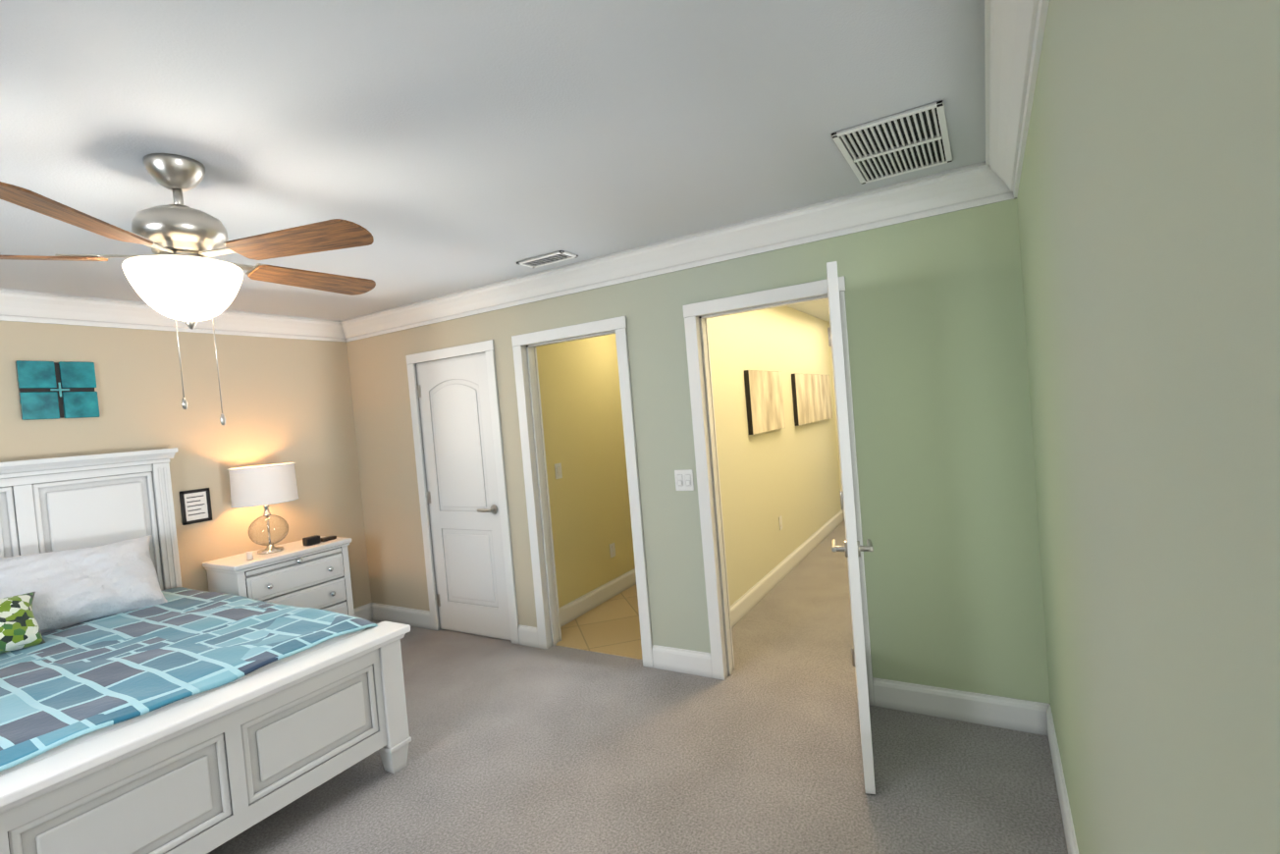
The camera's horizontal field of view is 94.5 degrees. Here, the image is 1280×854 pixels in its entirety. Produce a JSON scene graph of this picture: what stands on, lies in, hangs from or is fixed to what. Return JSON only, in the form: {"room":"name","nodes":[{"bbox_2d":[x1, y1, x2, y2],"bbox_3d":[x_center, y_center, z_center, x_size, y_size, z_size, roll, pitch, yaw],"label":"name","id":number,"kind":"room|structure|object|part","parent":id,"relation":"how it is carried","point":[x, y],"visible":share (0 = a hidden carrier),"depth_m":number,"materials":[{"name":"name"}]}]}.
{"room":"bedroom","nodes":[
{"label":"bedroom","id":0,"kind":"room"},
{"bbox_2d":[0,320,371,608],"bbox_3d":[-3.394,0.508,3.106,0.120,2.430,4.354,-4,2,31],"label":"wall","id":1,"kind":"structure","parent":0,"point":[284,400],"depth_m":3.96,"materials":[{"name":"beige paint"}]},
{"bbox_2d":[15,360,100,420],"bbox_3d":[-3.237,-0.206,3.295,0.038,0.318,0.318,-4,2,31],"label":"art","id":2,"kind":"object","parent":1,"relation":"attached to","point":[50,390],"visible":0.98,"depth_m":3.28,"materials":[{"name":"teal"}]},
{"bbox_2d":[0,288,341,341],"bbox_3d":[-3.392,-0.634,3.016,0.105,0.150,3.870,-4,2,31],"label":"crown molding","id":3,"kind":"structure","parent":1,"relation":"attached to","point":[16,305],"depth_m":3.58,"materials":[{"name":"white wood"}]},
{"bbox_2d":[179,487,213,525],"bbox_3d":[-2.880,0.513,3.836,0.018,0.215,0.165,-4,2,31],"label":"picture","id":4,"kind":"object","parent":1,"relation":"attached to","point":[195,506],"visible":1,"depth_m":3.83,"materials":[{"name":"black"}]},
{"bbox_2d":[353,603,373,620],"bbox_3d":[-3.234,1.646,3.115,0.016,0.135,4.084,-4,2,31],"label":"baseboard","id":5,"kind":"structure","parent":1,"relation":"attached to","point":[362,612],"depth_m":4.80,"materials":[{"name":"white wood"}]},
{"bbox_2d":[0,0,985,321],"bbox_3d":[0.281,-1.103,4.836,4.856,0.120,11.257,-4,2,31],"label":"ceiling","id":6,"kind":"structure","parent":0,"point":[438,147],"depth_m":1.76,"materials":[{"name":"white paint"}]},
{"bbox_2d":[0,153,375,425],"bbox_3d":[-1.417,-0.422,1.937,1.275,0.840,1.221,-4,2,31],"label":"fan","id":7,"kind":"object","parent":6,"relation":"hanging from","point":[182,275],"visible":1,"depth_m":1.81,"materials":[{"name":"brown wood"}]},
{"label":"fan blade","id":8,"kind":"part","parent":7,"relation":"part of","materials":[{"name":"brown wood"}]},
{"bbox_3d":[-1.412,-0.522,1.454,0.148,0.007,0.460,7,0,-6],"label":"fan blade","id":9,"kind":"part","parent":7,"relation":"part of","materials":[{"name":"brown wood"}]},
{"bbox_3d":[-1.030,-0.563,1.792,0.460,0.007,0.148,-4,-10,13],"label":"fan blade","id":10,"kind":"part","parent":7,"relation":"part of","materials":[{"name":"brown wood"}]},
{"bbox_3d":[-1.234,-0.558,2.262,0.148,0.007,0.460,-18,-5,30],"label":"fan blade","id":11,"kind":"part","parent":7,"relation":"part of","materials":[{"name":"brown wood"}]},
{"bbox_2d":[516,250,578,267],"bbox_3d":[-0.527,-0.949,3.351,0.330,0.012,0.150,-4,2,31],"label":"ceiling vent","id":12,"kind":"object","parent":6,"relation":"in","point":[549,258],"visible":0.96,"depth_m":3.34,"materials":[{"name":"white metal"}]},
{"bbox_2d":[831,100,952,184],"bbox_3d":[0.958,-1.041,2.210,0.348,0.012,0.580,-4,2,31],"label":"ceiling vent","id":13,"kind":"object","parent":6,"relation":"in","point":[917,138],"visible":1,"depth_m":2.16,"materials":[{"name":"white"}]},
{"bbox_2d":[535,333,635,607],"bbox_3d":[-0.137,0.178,5.338,0.120,2.430,2.823,-4,2,31],"label":"wall","id":14,"kind":"structure","parent":0,"point":[584,437],"depth_m":4.71,"materials":[{"name":"yellow paint"}]},
{"bbox_2d":[554,463,562,479],"bbox_3d":[-0.606,0.328,4.402,0.008,0.115,0.075,-4,2,31],"label":"bathroom light switch","id":15,"kind":"object","parent":14,"relation":"attached to","point":[558,470],"visible":1,"depth_m":4.40,"materials":[{"name":"white plastic"}]},
{"bbox_2d":[533,568,636,642],"bbox_3d":[-0.015,1.317,5.283,0.016,0.135,2.703,-4,2,31],"label":"baseboard","id":16,"kind":"structure","parent":14,"relation":"attached to","point":[580,606],"depth_m":4.68,"materials":[{"name":"white wood"}]},
{"bbox_2d":[609,542,615,557],"bbox_3d":[-0.230,1.034,4.959,0.008,0.115,0.075,-4,2,31],"label":"outlet","id":17,"kind":"object","parent":14,"relation":"attached to","point":[613,550],"visible":1,"depth_m":4.95,"materials":[{"name":"white plastic"}]},
{"bbox_2d":[207,520,1067,853],"bbox_3d":[0.489,1.406,4.904,4.856,0.104,11.257,-4,2,31],"label":"floor","id":18,"kind":"structure","parent":0,"point":[516,749],"depth_m":2.54,"materials":[{"name":"beige carpet"}]},
{"bbox_2d":[0,447,411,853],"bbox_3d":[-2.485,0.903,2.357,2.134,1.534,2.206,-4,2,31],"label":"bed","id":19,"kind":"object","parent":18,"relation":"on","point":[149,704],"visible":1,"depth_m":2.38,"materials":[{"name":"white"}]},
{"bbox_2d":[202,534,354,616],"bbox_3d":[-2.426,1.202,4.066,0.445,0.836,0.780,-4,2,31],"label":"nightstand","id":20,"kind":"object","parent":18,"relation":"on","point":[313,571],"visible":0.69,"depth_m":3.96,"materials":[{"name":"white wood"}]},
{"bbox_2d":[227,462,298,554],"bbox_3d":[-2.534,0.554,4.010,0.388,0.585,0.388,-4,2,31],"label":"lamp","id":21,"kind":"object","parent":20,"relation":"on","point":[265,486],"visible":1,"depth_m":3.88,"materials":[{"name":"white fabric"}]},
{"bbox_2d":[245,534,337,560],"bbox_3d":[-2.376,0.806,4.048,0.082,0.055,0.608,-4,2,31],"label":"clock","id":22,"kind":"object","parent":20,"relation":"on","point":[314,540],"depth_m":4.10,"materials":[{"name":"black"}]},
{"bbox_2d":[346,198,1050,703],"bbox_3d":[-0.290,0.234,3.722,4.856,2.430,0.120,-4,2,31],"label":"wall","id":23,"kind":"structure","parent":0,"point":[939,381],"depth_m":2.78,"materials":[{"name":"green paint"}]},
{"bbox_2d":[369,602,430,629],"bbox_3d":[-1.888,1.493,4.676,0.704,0.135,0.016,-4,2,31],"label":"baseboard","id":24,"kind":"structure","parent":23,"relation":"attached to","point":[415,617],"depth_m":4.67,"materials":[{"name":"white wood"}]},
{"bbox_2d":[416,352,511,640],"bbox_3d":[-1.272,0.504,4.278,0.752,2.008,0.152,-4,2,31],"label":"closet door","id":25,"kind":"structure","parent":23,"relation":"in","point":[462,497],"depth_m":4.26,"materials":[{"name":"white wood"}]},
{"bbox_2d":[337,161,1016,342],"bbox_3d":[-0.441,-0.894,3.594,4.616,0.150,0.105,-4,2,31],"label":"crown molding","id":26,"kind":"structure","parent":23,"relation":"attached to","point":[958,188],"depth_m":3.11,"materials":[{"name":"white wood"}]},
{"bbox_2d":[651,644,712,678],"bbox_3d":[0.242,1.350,3.414,0.383,0.135,0.016,-4,2,31],"label":"baseboard","id":27,"kind":"structure","parent":23,"relation":"attached to","point":[696,663],"depth_m":3.40,"materials":[{"name":"white wood"}]},
{"bbox_2d":[674,469,693,490],"bbox_3d":[0.248,0.301,3.334,0.115,0.120,0.012,-4,2,31],"label":"switch plate","id":28,"kind":"object","parent":23,"relation":"attached to","point":[684,481],"visible":1,"depth_m":3.33,"materials":[{"name":"white plastic"}]},
{"bbox_2d":[826,261,875,794],"bbox_3d":[0.914,0.370,2.543,0.245,2.008,0.704,-4,2,31],"label":"hall door","id":29,"kind":"structure","parent":23,"relation":"in","point":[852,548],"depth_m":2.22,"materials":[{"name":"white wood"}]},
{"bbox_2d":[872,677,1040,734],"bbox_3d":[1.433,1.271,2.709,0.684,0.135,0.016,-4,2,31],"label":"baseboard","id":30,"kind":"structure","parent":23,"relation":"attached to","point":[1025,716],"depth_m":2.69,"materials":[{"name":"white wood"}]},
{"bbox_2d":[706,306,841,605],"bbox_3d":[1.262,0.060,5.402,0.120,2.430,4.363,-4,2,31],"label":"wall","id":31,"kind":"structure","parent":0,"point":[789,473],"depth_m":4.95,"materials":[{"name":"beige paint"}]},
{"bbox_2d":[744,370,785,434],"bbox_3d":[1.046,-0.215,4.911,0.040,0.500,0.830,-4,2,31],"label":"framed picture","id":32,"kind":"object","parent":31,"relation":"attached to","point":[764,400],"visible":1,"depth_m":4.80,"materials":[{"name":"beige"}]},
{"bbox_2d":[778,515,782,530],"bbox_3d":[1.219,0.830,5.116,0.008,0.115,0.075,-4,2,31],"label":"outlet","id":33,"kind":"object","parent":31,"relation":"attached to","point":[780,522],"visible":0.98,"depth_m":5.10,"materials":[{"name":"white plastic"}]},
{"bbox_2d":[730,509,844,628],"bbox_3d":[1.385,1.204,5.347,0.016,0.135,4.243,-4,2,31],"label":"baseboard","id":34,"kind":"structure","parent":31,"relation":"attached to","point":[754,595],"depth_m":4.98,"materials":[{"name":"white wood"}]},
{"bbox_2d":[791,373,832,426],"bbox_3d":[1.841,-0.307,6.262,0.040,0.500,1.430,-4,2,31],"label":"framed picture","id":35,"kind":"object","parent":31,"relation":"attached to","point":[812,398],"visible":1,"depth_m":6.08,"materials":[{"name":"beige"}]},
{"bbox_2d":[827,320,842,490],"bbox_3d":[2.867,-0.113,6.912,1.120,2.430,0.120,-4,2,31],"label":"wall","id":36,"kind":"structure","parent":0,"point":[833,393],"depth_m":7.14,"materials":[{"name":"beige paint"}]},
{"bbox_2d":[1016,0,1279,853],"bbox_3d":[0.674,0.236,0.695,0.120,2.430,4.354,-4,2,31],"label":"wall","id":37,"kind":"structure","parent":0,"point":[1148,202],"depth_m":0.61,"materials":[{"name":"green paint"}]},
{"bbox_2d":[981,0,1049,204],"bbox_3d":[0.482,-0.893,0.720,0.105,0.150,3.870,-4,2,31],"label":"crown molding","id":38,"kind":"structure","parent":37,"relation":"attached to","point":[1013,37],"depth_m":1.65,"materials":[{"name":"white wood"}]},
{"bbox_2d":[1040,702,1078,853],"bbox_3d":[0.717,1.382,0.773,0.016,0.135,4.084,-4,2,31],"label":"baseboard","id":39,"kind":"structure","parent":37,"relation":"attached to","point":[1047,728],"depth_m":2.10,"materials":[{"name":"white wood"}]}
]}

